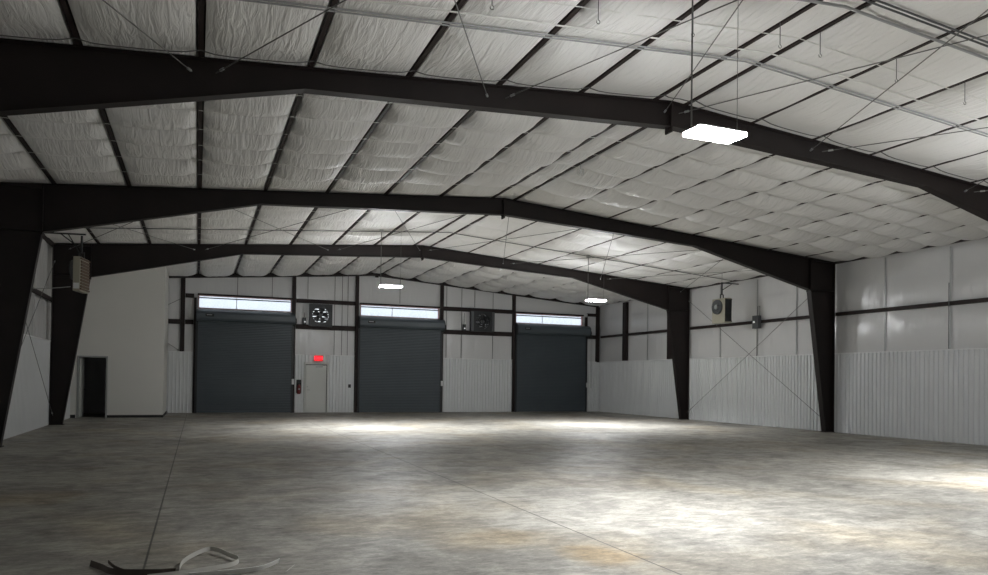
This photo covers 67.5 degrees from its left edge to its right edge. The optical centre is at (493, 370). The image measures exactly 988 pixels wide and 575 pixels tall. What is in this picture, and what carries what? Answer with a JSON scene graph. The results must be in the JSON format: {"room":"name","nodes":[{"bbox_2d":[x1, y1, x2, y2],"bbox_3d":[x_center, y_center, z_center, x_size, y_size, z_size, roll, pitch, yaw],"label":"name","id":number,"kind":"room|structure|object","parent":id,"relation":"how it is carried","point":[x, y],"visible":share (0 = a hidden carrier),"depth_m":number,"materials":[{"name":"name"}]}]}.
{"room":"empty warehouse","nodes":[
{"label":"empty warehouse","id":0,"kind":"room"},
{"bbox_2d":[3,238,84,439],"bbox_3d":[-9.865,-1.377,12.544,0.285,6.050,40.210,1,-1,-22],"label":"wall","id":1,"kind":"structure","parent":0,"point":[29,404],"depth_m":21.77,"materials":[{"name":"white plastic"}]},
{"bbox_2d":[32,287,50,299],"bbox_3d":[-12.724,-2.321,19.916,0.115,0.115,7.830,1,-1,-22],"label":"girt","id":2,"kind":"object","parent":1,"relation":"attached to","point":[35,291],"depth_m":22.12,"materials":[{"name":"metal"}]},
{"bbox_2d":[70,266,168,417],"bbox_3d":[-14.959,-1.150,29.791,3.160,5.910,3.620,1,-1,-22],"label":"wall partition","id":3,"kind":"structure","parent":0,"point":[125,319],"depth_m":28.26,"materials":[{"name":"paint"}]},
{"bbox_2d":[76,355,107,417],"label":"door","id":4,"kind":"structure","parent":3,"relation":"in","point":[80,361],"depth_m":27.86,"materials":[{"name":"grey metal"}]},
{"bbox_2d":[70,411,166,417],"bbox_3d":[-14.988,1.745,29.749,3.175,0.120,3.635,1,-1,-22],"label":"baseboard","id":5,"kind":"structure","parent":3,"relation":"attached to","point":[163,415],"depth_m":28.25,"materials":[{"name":"black rubber"}]},
{"bbox_2d":[84,269,600,412],"bbox_3d":[-5.737,-1.511,35.615,25.200,7.034,0.265,1,-1,-22],"label":"wall","id":6,"kind":"structure","parent":0,"point":[477,369],"depth_m":35.22,"materials":[{"name":"white plastic"}]},
{"bbox_2d":[168,319,179,323],"bbox_3d":[-13.960,-2.149,32.250,0.470,0.200,0.115,1,-1,-22],"label":"girt","id":7,"kind":"object","parent":6,"relation":"attached to","point":[170,321],"depth_m":32.20,"materials":[{"name":"metal"}]},
{"bbox_2d":[180,278,185,350],"bbox_3d":[-13.671,-1.105,32.382,0.180,5.924,0.070,1,-1,-22],"label":"wall post","id":8,"kind":"object","parent":6,"relation":"attached to","point":[183,280],"visible":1,"depth_m":32.37,"materials":[{"name":"metal"}]},
{"bbox_2d":[185,319,193,323],"bbox_3d":[-13.394,-2.138,32.477,0.350,0.200,0.115,1,-1,-22],"label":"girt","id":9,"kind":"object","parent":6,"relation":"attached to","point":[187,321],"depth_m":32.42,"materials":[{"name":"metal"}]},
{"bbox_2d":[194,309,296,412],"bbox_3d":[-11.076,-0.389,33.078,4.280,4.580,0.460,1,-1,-22],"label":"door","id":10,"kind":"structure","parent":6,"relation":"in","point":[244,359],"depth_m":33.12,"materials":[{"name":"painted steel"},{"name":"dark metal"}]},
{"bbox_2d":[196,309,294,324],"bbox_3d":[-11.079,-2.399,33.098,4.180,0.520,0.449,1,-1,-22],"label":"hood","id":11,"kind":"object","parent":10,"relation":"attached to","point":[203,316],"depth_m":32.92,"materials":[{"name":"black metal"}]},
{"bbox_2d":[198,293,292,311],"bbox_3d":[-11.210,-3.052,33.401,4.060,0.650,0.240,1,-1,-22],"label":"window","id":12,"kind":"structure","parent":6,"relation":"in","point":[281,303],"depth_m":33.41,"materials":[{"name":"clear glass"}]},
{"bbox_2d":[296,380,300,393],"bbox_3d":[-8.996,0.752,34.069,0.222,0.660,0.173,1,-1,-22],"label":"fire extinguisher","id":13,"kind":"object","parent":6,"relation":"attached to","point":[298,382],"visible":1,"depth_m":34.05,"materials":[{"name":"red metal"}]},
{"bbox_2d":[303,362,328,412],"bbox_3d":[-8.288,0.791,34.426,1.120,2.330,0.279,1,-1,-22],"label":"door","id":14,"kind":"structure","parent":6,"relation":"in","point":[316,375],"depth_m":34.43,"materials":[{"name":"grey paint"}]},
{"bbox_2d":[314,355,322,360],"bbox_3d":[-8.184,-0.592,34.450,0.383,0.300,0.092,1,-1,-22],"label":"exit sign","id":15,"kind":"object","parent":6,"relation":"attached to","point":[316,357],"visible":1,"depth_m":34.42,"materials":[{"name":"red plastic"}]},
{"bbox_2d":[308,303,332,326],"bbox_3d":[-8.105,-2.571,34.477,1.060,1.040,0.353,1,-1,-22],"label":"exhaust fan","id":16,"kind":"object","parent":6,"relation":"attached to","point":[327,317],"visible":1,"depth_m":34.40,"materials":[{"name":"black metal"}]},
{"bbox_2d":[296,324,354,330],"bbox_3d":[-7.901,-2.015,34.680,2.750,0.220,0.115,1,-1,-22],"label":"girt","id":17,"kind":"object","parent":6,"relation":"attached to","point":[298,326],"depth_m":34.67,"materials":[{"name":"metal"}]},
{"bbox_2d":[296,298,355,305],"bbox_3d":[-7.885,-3.215,34.696,2.750,0.180,0.115,1,-1,-22],"label":"girt","id":18,"kind":"object","parent":6,"relation":"attached to","point":[314,301],"depth_m":34.63,"materials":[{"name":"metal"}]},
{"bbox_2d":[169,272,598,306],"bbox_3d":[-5.666,-4.179,35.564,24.400,1.079,0.210,1,-1,-22],"label":"rafter","id":19,"kind":"object","parent":6,"relation":"attached to","point":[237,275],"visible":0.45,"depth_m":35.47,"materials":[{"name":"metal"}]},
{"bbox_2d":[360,303,439,318],"bbox_3d":[-4.566,-2.892,36.066,4.000,0.620,0.240,1,-1,-22],"label":"window","id":20,"kind":"structure","parent":6,"relation":"in","point":[380,311],"depth_m":36.09,"materials":[{"name":"clear glass"}]},
{"bbox_2d":[357,316,445,412],"bbox_3d":[-4.432,-0.264,35.744,4.280,4.580,0.460,1,-1,-22],"label":"door","id":21,"kind":"structure","parent":6,"relation":"in","point":[400,359],"depth_m":35.79,"materials":[{"name":"painted steel"},{"name":"dark metal"}]},
{"bbox_2d":[360,316,444,330],"bbox_3d":[-4.435,-2.275,35.764,4.180,0.520,0.449,1,-1,-22],"label":"hood","id":22,"kind":"object","parent":21,"relation":"attached to","point":[366,323],"depth_m":35.59,"materials":[{"name":"black metal"}]},
{"bbox_2d":[443,330,512,336],"bbox_3d":[-0.802,-1.902,37.529,3.750,0.220,0.115,1,-1,-22],"label":"girt","id":23,"kind":"object","parent":6,"relation":"attached to","point":[457,332],"depth_m":37.45,"materials":[{"name":"metal"}]},
{"bbox_2d":[444,306,512,313],"bbox_3d":[-0.786,-3.062,37.544,3.750,0.200,0.115,1,-1,-22],"label":"girt","id":24,"kind":"object","parent":6,"relation":"attached to","point":[462,309],"depth_m":37.44,"materials":[{"name":"metal"}]},
{"bbox_2d":[470,311,494,331],"bbox_3d":[-0.612,-2.502,37.447,1.260,1.062,0.345,1,-1,-22],"label":"exhaust fan","id":25,"kind":"object","parent":6,"relation":"attached to","point":[487,319],"visible":1,"depth_m":37.40,"materials":[{"name":"black metal"}]},
{"bbox_2d":[516,311,583,325],"bbox_3d":[2.941,-2.727,39.077,3.980,0.590,0.240,1,-1,-22],"label":"window","id":26,"kind":"structure","parent":6,"relation":"in","point":[531,317],"depth_m":39.13,"materials":[{"name":"clear glass"}]},
{"bbox_2d":[514,323,591,411],"bbox_3d":[3.147,-0.122,38.784,4.335,4.580,0.460,1,-1,-22],"label":"door","id":27,"kind":"structure","parent":6,"relation":"in","point":[551,360],"depth_m":38.83,"materials":[{"name":"painted steel"},{"name":"dark metal"}]},
{"bbox_2d":[517,323,590,335],"bbox_3d":[3.128,-2.133,38.798,4.200,0.520,0.449,1,-1,-22],"label":"hood","id":28,"kind":"object","parent":27,"relation":"attached to","point":[522,329],"depth_m":38.59,"materials":[{"name":"black metal"}]},
{"bbox_2d":[595,307,599,361],"bbox_3d":[5.624,-1.939,40.089,0.180,2.987,0.150,1,-1,-22],"label":"wall post","id":29,"kind":"object","parent":6,"relation":"attached to","point":[597,340],"visible":1,"depth_m":40.03,"materials":[{"name":"metal"}]},
{"bbox_2d":[0,0,987,305],"bbox_3d":[1.712,-4.459,17.186,25.400,1.420,40.360,1,-1,-22],"label":"ceiling","id":30,"kind":"structure","parent":0,"point":[157,144],"depth_m":14.09,"materials":[{"name":"white fabric"}]},
{"bbox_2d":[46,232,89,293],"bbox_3d":[-11.996,-3.016,20.562,1.170,1.640,0.765,1,-1,-12],"label":"heater","id":31,"kind":"object","parent":30,"relation":"hanging from","point":[79,267],"visible":1,"depth_m":20.48,"materials":[{"name":"beige metal"}]},
{"bbox_2d":[80,257,89,291],"bbox_3d":[-11.444,-2.667,20.677,0.032,0.880,0.740,1,-1,-12],"label":"grille","id":32,"kind":"object","parent":31,"relation":"attached to","point":[84,263],"depth_m":20.61,"materials":[{"name":"brown metal"}]},
{"bbox_2d":[89,227,732,280],"bbox_3d":[-1.556,-4.281,25.324,24.202,0.935,0.028,1,-1,-22],"label":"conduit","id":33,"kind":"object","parent":30,"relation":"hanging from","point":[89,227],"visible":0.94,"depth_m":24.49,"materials":[{"name":"grey metal"}]},
{"bbox_2d":[379,230,401,287],"bbox_3d":[-3.445,-3.730,24.561,0.745,1.923,0.330,1,-1,-22],"label":"lamp","id":34,"kind":"object","parent":33,"relation":"hanging from","point":[385,285],"visible":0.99,"depth_m":24.45,"materials":[{"name":"white metal"}]},
{"bbox_2d":[381,285,401,287],"bbox_3d":[-3.393,-2.791,24.482,0.675,0.045,0.148,1,-1,-22],"label":"diffuser","id":35,"kind":"object","parent":34,"relation":"attached to","point":[390,286],"depth_m":24.44,"materials":[{"name":"white plastic"}]},
{"bbox_2d":[586,255,605,301],"bbox_3d":[3.772,-3.422,27.455,0.745,1.699,0.330,1,-1,-22],"label":"lamp","id":36,"kind":"object","parent":33,"relation":"hanging from","point":[587,256],"visible":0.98,"depth_m":27.35,"materials":[{"name":"white plastic"}]},
{"bbox_2d":[237,0,987,136],"bbox_3d":[3.947,-4.402,11.612,24.201,0.930,0.022,1,-1,-22],"label":"conduit","id":37,"kind":"object","parent":30,"relation":"hanging from","point":[253,1],"visible":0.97,"depth_m":10.49,"materials":[{"name":"grey metal"}]},
{"bbox_2d":[260,0,987,134],"bbox_3d":[3.975,-4.402,11.543,24.202,0.934,0.026,1,-1,-22],"label":"conduit","id":38,"kind":"object","parent":30,"relation":"hanging from","point":[276,1],"visible":0.98,"depth_m":10.49,"materials":[{"name":"grey metal"}]},
{"bbox_2d":[358,0,987,123],"bbox_3d":[4.131,-4.345,11.152,24.201,0.930,0.022,1,-1,-22],"label":"conduit","id":39,"kind":"object","parent":30,"relation":"hanging from","point":[358,0],"visible":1,"depth_m":10.36,"materials":[{"name":"white metal"}]},
{"bbox_2d":[683,0,746,143],"bbox_3d":[2.637,-3.803,8.867,0.745,1.993,0.330,1,-1,-22],"label":"lamp","id":40,"kind":"object","parent":30,"relation":"hanging from","point":[707,132],"visible":1,"depth_m":8.77,"materials":[{"name":"white"}]},
{"bbox_2d":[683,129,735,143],"bbox_3d":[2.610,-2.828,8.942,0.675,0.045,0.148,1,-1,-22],"label":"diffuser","id":41,"kind":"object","parent":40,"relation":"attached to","point":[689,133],"depth_m":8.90,"materials":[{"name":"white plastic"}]},
{"bbox_2d":[693,125,746,139],"bbox_3d":[2.688,-2.829,8.788,0.675,0.045,0.148,1,-1,-22],"label":"diffuser","id":42,"kind":"object","parent":40,"relation":"attached to","point":[704,130],"depth_m":8.76,"materials":[{"name":"white plastic"}]},
{"bbox_2d":[712,282,738,323],"bbox_3d":[9.105,-2.803,28.807,1.070,1.940,0.775,1,-1,-22],"label":"heater","id":43,"kind":"object","parent":30,"relation":"hanging from","point":[722,307],"visible":1,"depth_m":28.48,"materials":[{"name":"beige metal"}]},
{"bbox_2d":[725,299,731,320],"bbox_3d":[8.994,-2.315,28.349,0.310,0.850,0.015,1,-1,-22],"label":"grille","id":44,"kind":"object","parent":43,"relation":"attached to","point":[728,302],"depth_m":28.34,"materials":[{"name":"black metal"}]},
{"bbox_2d":[530,0,987,101],"bbox_3d":[4.346,-4.329,10.614,24.201,0.923,0.014,1,-1,-22],"label":"conduit","id":45,"kind":"object","parent":30,"relation":"hanging from","point":[530,0],"visible":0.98,"depth_m":10.36,"materials":[{"name":"white metal"}]},
{"bbox_2d":[797,0,987,60],"bbox_3d":[4.667,-4.380,9.816,24.203,0.946,0.040,1,-1,-22],"label":"conduit","id":46,"kind":"object","parent":30,"relation":"hanging from","point":[809,1],"visible":0.98,"depth_m":10.13,"materials":[{"name":"grey metal"}]},
{"bbox_2d":[862,0,987,47],"bbox_3d":[4.753,-4.387,9.603,24.202,0.935,0.028,1,-1,-22],"label":"conduit","id":47,"kind":"object","parent":30,"relation":"hanging from","point":[868,1],"visible":0.94,"depth_m":10.03,"materials":[{"name":"grey metal"}]},
{"bbox_2d":[874,0,987,43],"bbox_3d":[4.779,-4.388,9.538,24.202,0.935,0.028,1,-1,-22],"label":"conduit","id":48,"kind":"object","parent":30,"relation":"hanging from","point":[879,1],"visible":0.98,"depth_m":9.97,"materials":[{"name":"grey metal"}]},
{"bbox_2d":[0,411,987,574],"bbox_3d":[1.616,1.939,17.126,25.080,0.150,40.210,1,-1,-22],"label":"floor","id":49,"kind":"structure","parent":0,"point":[558,492],"depth_m":10.16,"materials":[{"name":"concrete"}]},
{"bbox_2d":[108,560,122,568],"bbox_3d":[-3.090,1.625,6.097,0.421,0.056,0.043,0,-1,34],"label":"strap","id":50,"kind":"object","parent":49,"relation":"on","point":[109,562],"visible":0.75,"depth_m":6.13,"materials":[{"name":"brown fabric"}]},
{"bbox_2d":[90,560,175,574],"bbox_3d":[-3.020,1.629,6.047,0.837,0.051,0.176,1,-1,15],"label":"strap","id":51,"kind":"object","parent":49,"relation":"on","point":[99,566],"visible":0.9,"depth_m":5.98,"materials":[{"name":"brown fabric"}]},
{"bbox_2d":[147,547,238,574],"bbox_3d":[-2.452,1.633,6.277,0.493,0.054,0.943,1,-1,6],"label":"strap","id":52,"kind":"object","parent":49,"relation":"on","point":[230,564],"visible":0.97,"depth_m":6.23,"materials":[{"name":"grey fabric"}]},
{"bbox_2d":[192,297,196,412],"bbox_3d":[-13.189,-0.675,32.529,0.100,5.080,0.150,1,-1,-22],"label":"wall post","id":53,"kind":"object","parent":49,"relation":"on","point":[195,298],"visible":0.86,"depth_m":32.46,"materials":[{"name":"metal"}]},
{"bbox_2d":[188,558,279,574],"bbox_3d":[-2.113,1.638,6.094,0.758,0.054,0.144,1,-1,-39],"label":"strap","id":54,"kind":"object","parent":49,"relation":"on","point":[257,568],"visible":1,"depth_m":6.04,"materials":[{"name":"white fabric"}]},
{"bbox_2d":[292,277,295,412],"bbox_3d":[-9.265,-1.202,34.108,0.150,6.281,0.150,1,-1,-22],"label":"wall post","id":55,"kind":"object","parent":49,"relation":"on","point":[294,278],"visible":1,"depth_m":34.06,"materials":[{"name":"metal"}]},
{"bbox_2d":[354,276,358,411],"bbox_3d":[-6.554,-1.261,35.196,0.150,6.500,0.150,1,-1,-22],"label":"wall post","id":56,"kind":"object","parent":49,"relation":"on","point":[357,277],"visible":1,"depth_m":35.13,"materials":[{"name":"metal"}]},
{"bbox_2d":[48,243,689,424],"bbox_3d":[-2.859,-1.414,28.437,24.570,6.730,0.689,1,-1,-22],"label":"frame","id":57,"kind":"object","parent":49,"relation":"on","point":[68,306],"visible":0.98,"depth_m":25.79,"materials":[{"name":"metal"}]},
{"bbox_2d":[26,323,52,415],"bbox_3d":[-12.581,-1.066,19.964,0.040,4.962,7.818,1,-1,-22],"label":"rod","id":58,"kind":"object","parent":57,"relation":"attached to","point":[26,323],"visible":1,"depth_m":21.42,"materials":[{"name":"grey metal"}]},
{"bbox_2d":[688,299,806,411],"bbox_3d":[10.006,-0.642,29.025,0.040,4.962,7.818,1,-1,-22],"label":"rod","id":59,"kind":"object","parent":57,"relation":"attached to","point":[806,299],"visible":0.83,"depth_m":28.97,"materials":[{"name":"grey metal"}]},
{"bbox_2d":[0,182,834,446],"bbox_3d":[0.140,-1.471,20.966,24.570,6.730,0.689,1,-1,-22],"label":"frame","id":60,"kind":"object","parent":49,"relation":"on","point":[28,211],"visible":1,"depth_m":18.14,"materials":[{"name":"metal"}]},
{"bbox_2d":[22,260,54,343],"bbox_3d":[-12.609,-1.067,19.953,0.040,4.962,7.818,1,-1,-22],"label":"rod","id":61,"kind":"object","parent":60,"relation":"attached to","point":[54,260],"visible":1,"depth_m":21.22,"materials":[{"name":"grey metal"}]},
{"bbox_2d":[69,222,131,248],"bbox_3d":[-10.480,-4.068,20.830,8.876,0.338,0.040,0,-1,43],"label":"rod","id":62,"kind":"object","parent":60,"relation":"attached to","point":[130,222],"visible":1,"depth_m":21.84,"materials":[{"name":"grey metal"}]},
{"bbox_2d":[113,224,194,249],"bbox_3d":[-10.480,-4.038,20.830,0.040,0.338,8.876,1,-1,3],"label":"rod","id":63,"kind":"object","parent":60,"relation":"attached to","point":[113,224],"visible":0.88,"depth_m":22.51,"materials":[{"name":"grey metal"}]},
{"bbox_2d":[205,209,348,249],"bbox_3d":[-6.485,-4.317,22.435,9.053,0.368,0.040,0,-1,41],"label":"rod","id":64,"kind":"object","parent":60,"relation":"attached to","point":[347,209],"visible":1,"depth_m":22.50,"materials":[{"name":"grey metal"}]},
{"bbox_2d":[234,209,327,249],"bbox_3d":[-6.486,-4.287,22.435,0.040,0.368,9.053,1,-1,6],"label":"rod","id":65,"kind":"object","parent":60,"relation":"attached to","point":[234,209],"visible":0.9,"depth_m":22.19,"materials":[{"name":"grey metal"}]},
{"bbox_2d":[338,214,464,249],"bbox_3d":[-2.792,-4.543,23.919,0.040,0.282,8.619,1,-1,-43],"label":"rod","id":66,"kind":"object","parent":60,"relation":"attached to","point":[463,214],"visible":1,"depth_m":24.10,"materials":[{"name":"grey metal"}]},
{"bbox_2d":[428,228,579,250],"bbox_3d":[0.409,-4.477,25.203,0.040,0.290,8.619,1,-1,-43],"label":"rod","id":67,"kind":"object","parent":60,"relation":"attached to","point":[579,228],"visible":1,"depth_m":25.01,"materials":[{"name":"grey metal"}]},
{"bbox_2d":[510,250,693,263],"bbox_3d":[4.070,-4.110,26.670,9.030,0.364,0.040,0,-1,41],"label":"rod","id":68,"kind":"object","parent":60,"relation":"attached to","point":[688,250],"visible":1,"depth_m":26.61,"materials":[{"name":"grey metal"}]},
{"bbox_2d":[609,270,753,278],"bbox_3d":[8.010,-3.716,28.248,8.854,0.334,0.040,0,-1,43],"label":"rod","id":69,"kind":"object","parent":60,"relation":"attached to","point":[747,270],"visible":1,"depth_m":28.80,"materials":[{"name":"grey metal"}]},
{"bbox_2d":[689,301,818,415],"bbox_3d":[10.034,-0.642,29.036,0.040,4.962,7.818,1,-1,-22],"label":"rod","id":70,"kind":"object","parent":60,"relation":"attached to","point":[689,301],"visible":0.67,"depth_m":28.39,"materials":[{"name":"grey metal"}]},
{"bbox_2d":[440,285,443,411],"bbox_3d":[-2.621,-1.096,36.773,0.150,6.318,0.150,1,-1,-22],"label":"wall post","id":71,"kind":"object","parent":49,"relation":"on","point":[441,286],"visible":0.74,"depth_m":36.73,"materials":[{"name":"metal"}]},
{"bbox_2d":[0,38,987,220],"bbox_3d":[3.075,-1.528,13.653,24.570,6.730,0.689,1,-1,-22],"label":"frame","id":72,"kind":"object","parent":49,"relation":"on","point":[36,77],"visible":0.98,"depth_m":11.21,"materials":[{"name":"metal"}]},
{"bbox_2d":[43,234,55,246],"bbox_3d":[-9.690,-4.189,12.555,0.200,0.145,39.660,1,-1,-22],"label":"strut","id":73,"kind":"object","parent":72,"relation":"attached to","point":[49,241],"visible":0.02,"depth_m":23.04,"materials":[{"name":"metal"}]},
{"bbox_2d":[1,116,99,242],"bbox_3d":[-8.472,-4.332,13.098,0.110,0.200,39.760,1,-1,-22],"label":"purlin","id":74,"kind":"object","parent":72,"relation":"on","point":[7,120],"visible":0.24,"depth_m":14.26,"materials":[{"name":"metal"}]},
{"bbox_2d":[59,0,151,243],"bbox_3d":[-7.056,-4.420,13.667,0.110,0.200,39.760,1,-1,-22],"label":"purlin","id":75,"kind":"object","parent":72,"relation":"on","point":[64,4],"visible":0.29,"depth_m":12.67,"materials":[{"name":"metal"}]},
{"bbox_2d":[102,0,191,71],"bbox_3d":[-4.582,-4.151,6.134,0.040,0.338,8.704,1,-1,4],"label":"rod","id":76,"kind":"object","parent":72,"relation":"attached to","point":[188,68],"visible":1,"depth_m":9.28,"materials":[{"name":"grey metal"}]},
{"bbox_2d":[198,0,205,273],"bbox_3d":[-5.641,-4.508,14.236,0.110,0.200,39.760,1,-1,-22],"label":"purlin","id":77,"kind":"object","parent":72,"relation":"on","point":[202,3],"visible":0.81,"depth_m":12.70,"materials":[{"name":"metal"}]},
{"bbox_2d":[216,0,345,72],"bbox_3d":[-0.587,-4.430,7.740,8.885,0.368,0.040,0,-1,40],"label":"rod","id":78,"kind":"object","parent":72,"relation":"attached to","point":[223,68],"visible":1,"depth_m":9.56,"materials":[{"name":"grey metal"}]},
{"bbox_2d":[234,0,337,273],"bbox_3d":[-4.225,-4.597,14.805,0.110,0.200,39.760,1,-1,-22],"label":"purlin","id":79,"kind":"object","parent":72,"relation":"on","point":[329,15],"visible":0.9,"depth_m":12.82,"materials":[{"name":"metal"}]},
{"bbox_2d":[270,0,466,272],"bbox_3d":[-2.809,-4.685,15.374,0.110,0.200,39.760,1,-1,-22],"label":"purlin","id":80,"kind":"object","parent":72,"relation":"on","point":[460,3],"visible":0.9,"depth_m":13.12,"materials":[{"name":"metal"}]},
{"bbox_2d":[304,0,589,272],"bbox_3d":[-1.393,-4.773,15.943,0.110,0.200,39.760,1,-1,-22],"label":"purlin","id":81,"kind":"object","parent":72,"relation":"on","point":[575,10],"visible":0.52,"depth_m":12.11,"materials":[{"name":"metal"}]},
{"bbox_2d":[454,0,487,96],"bbox_3d":[-0.588,-4.400,7.739,0.040,0.368,8.885,1,-1,6],"label":"rod","id":82,"kind":"object","parent":72,"relation":"attached to","point":[454,0],"visible":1,"depth_m":10.07,"materials":[{"name":"grey metal"}]},
{"bbox_2d":[337,0,708,272],"bbox_3d":[0.022,-4.861,16.511,0.110,0.200,39.760,1,-1,-22],"label":"purlin","id":83,"kind":"object","parent":72,"relation":"on","point":[700,3],"visible":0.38,"depth_m":12.25,"materials":[{"name":"metal"}]},
{"bbox_2d":[370,0,823,271],"bbox_3d":[1.438,-4.950,17.080,0.110,0.200,39.760,1,-1,-22],"label":"purlin","id":84,"kind":"object","parent":72,"relation":"on","point":[807,7],"visible":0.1,"depth_m":12.28,"materials":[{"name":"metal"}]},
{"bbox_2d":[505,0,737,98],"bbox_3d":[3.105,-4.656,9.224,0.040,0.282,8.442,1,-1,-44],"label":"rod","id":85,"kind":"object","parent":72,"relation":"attached to","point":[513,94],"visible":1,"depth_m":10.51,"materials":[{"name":"grey metal"}]},
{"bbox_2d":[383,0,875,272],"bbox_3d":[1.999,-4.939,17.305,0.110,0.200,39.760,1,-1,-22],"label":"purlin","id":86,"kind":"object","parent":72,"relation":"on","point":[860,7],"visible":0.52,"depth_m":12.64,"materials":[{"name":"metal"}]},
{"bbox_2d":[414,14,987,277],"bbox_3d":[3.411,-4.798,17.871,0.110,0.200,39.760,1,-1,-22],"label":"purlin","id":87,"kind":"object","parent":72,"relation":"on","point":[986,15],"visible":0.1,"depth_m":12.72,"materials":[{"name":"metal"}]},
{"bbox_2d":[664,0,742,112],"bbox_3d":[3.105,-4.626,9.223,0.040,0.282,8.442,1,-1,0],"label":"rod","id":88,"kind":"object","parent":72,"relation":"attached to","point":[665,110],"visible":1,"depth_m":10.76,"materials":[{"name":"grey metal"}]},
{"bbox_2d":[447,71,987,280],"bbox_3d":[4.824,-4.657,18.437,0.110,0.200,39.760,1,-1,-22],"label":"purlin","id":89,"kind":"object","parent":72,"relation":"on","point":[984,73],"visible":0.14,"depth_m":13.90,"materials":[{"name":"metal"}]},
{"bbox_2d":[476,115,987,284],"bbox_3d":[6.237,-4.515,19.003,0.110,0.200,39.760,1,-1,-22],"label":"purlin","id":90,"kind":"object","parent":72,"relation":"on","point":[971,121],"visible":0.02,"depth_m":16.24,"materials":[{"name":"metal"}]},
{"bbox_2d":[505,150,987,288],"bbox_3d":[7.649,-4.374,19.569,0.110,0.200,39.760,1,-1,-22],"label":"purlin","id":91,"kind":"object","parent":72,"relation":"on","point":[987,150],"visible":0.02,"depth_m":18.09,"materials":[{"name":"metal"}]},
{"bbox_2d":[561,178,986,285],"bbox_3d":[9.062,-4.233,20.134,0.110,0.200,39.760,1,-1,-22],"label":"purlin","id":92,"kind":"object","parent":72,"relation":"on","point":[985,178],"visible":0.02,"depth_m":21.66,"materials":[{"name":"metal"}]},
{"bbox_2d":[605,237,986,304],"bbox_3d":[13.138,-3.761,21.713,0.200,0.145,39.660,1,-1,-22],"label":"strut","id":93,"kind":"object","parent":72,"relation":"attached to","point":[896,252],"visible":0.02,"depth_m":25.14,"materials":[{"name":"metal"}]},
{"bbox_2d":[635,208,958,279],"bbox_3d":[10.475,-4.091,20.700,0.110,0.200,39.760,1,-1,-22],"label":"purlin","id":94,"kind":"object","parent":72,"relation":"on","point":[956,208],"visible":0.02,"depth_m":24.02,"materials":[{"name":"metal"}]},
{"bbox_2d":[667,225,964,283],"bbox_3d":[11.887,-3.950,21.266,0.110,0.200,39.760,1,-1,-22],"label":"purlin","id":95,"kind":"object","parent":72,"relation":"on","point":[962,225],"visible":0.02,"depth_m":24.62,"materials":[{"name":"metal"}]},
{"bbox_2d":[679,34,987,113],"bbox_3d":[6.307,-4.590,10.508,0.040,0.290,8.442,1,-1,-44],"label":"rod","id":96,"kind":"object","parent":72,"relation":"attached to","point":[686,111],"visible":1,"depth_m":11.47,"materials":[{"name":"grey metal"}]},
{"bbox_2d":[810,9,987,150],"bbox_3d":[6.306,-4.560,10.508,0.040,0.290,8.442,1,-1,0],"label":"rod","id":97,"kind":"object","parent":72,"relation":"attached to","point":[811,149],"visible":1,"depth_m":11.24,"materials":[{"name":"grey metal"}]},
{"bbox_2d":[822,127,987,151],"bbox_3d":[9.968,-4.223,11.974,8.862,0.364,0.040,0,-1,40],"label":"rod","id":98,"kind":"object","parent":72,"relation":"attached to","point":[829,150],"visible":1,"depth_m":13.90,"materials":[{"name":"grey metal"}]},
{"bbox_2d":[511,295,515,411],"bbox_3d":[1.006,-0.880,38.227,0.150,6.024,0.150,1,-1,-22],"label":"wall post","id":99,"kind":"object","parent":49,"relation":"on","point":[513,296],"visible":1,"depth_m":38.16,"materials":[{"name":"metal"}]},
{"bbox_2d":[599,237,987,445],"bbox_3d":[13.181,-0.945,21.789,0.285,6.050,40.210,1,-1,-22],"label":"wall","id":100,"kind":"structure","parent":0,"point":[897,375],"depth_m":24.78,"materials":[{"name":"white plastic"}]},
{"bbox_2d":[622,302,628,360],"bbox_3d":[6.709,-1.990,37.728,0.145,2.977,0.340,1,-1,-22],"label":"wall post","id":101,"kind":"object","parent":100,"relation":"attached to","point":[625,319],"visible":1,"depth_m":37.62,"materials":[{"name":"metal"}]},
{"bbox_2d":[600,329,666,337],"bbox_3d":[7.226,-1.835,36.474,0.115,0.115,7.610,1,-1,-22],"label":"girt","id":102,"kind":"object","parent":100,"relation":"attached to","point":[656,331],"depth_m":36.69,"materials":[{"name":"metal"}]},
{"bbox_2d":[667,318,671,358],"bbox_3d":[8.162,-2.018,34.109,0.145,2.977,0.380,1,-1,-22],"label":"wall post","id":103,"kind":"object","parent":100,"relation":"attached to","point":[669,355],"visible":0.38,"depth_m":34.12,"materials":[{"name":"metal"}]},
{"bbox_2d":[690,315,808,329],"bbox_3d":[10.183,-1.892,29.106,0.115,0.115,7.830,1,-1,-22],"label":"girt","id":104,"kind":"object","parent":100,"relation":"attached to","point":[806,316],"depth_m":29.29,"materials":[{"name":"metal"}]},
{"bbox_2d":[752,306,760,355],"bbox_3d":[10.178,-1.537,28.658,0.195,1.933,0.332,1,-1,-22],"label":"box","id":105,"kind":"object","parent":100,"relation":"attached to","point":[756,320],"visible":1,"depth_m":28.57,"materials":[{"name":"grey metal"}]},
{"bbox_2d":[835,297,987,315],"bbox_3d":[13.149,-1.949,21.714,0.115,0.115,7.660,1,-1,-22],"label":"girt","id":106,"kind":"object","parent":100,"relation":"attached to","point":[978,300],"depth_m":22.46,"materials":[{"name":"metal"}]},
{"bbox_2d":[948,283,948,348],"bbox_3d":[13.165,-1.585,21.383,0.024,1.920,0.028,1,-1,-22],"label":"conduit","id":107,"kind":"object","parent":100,"relation":"attached to","point":[948,283],"visible":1,"depth_m":21.38,"materials":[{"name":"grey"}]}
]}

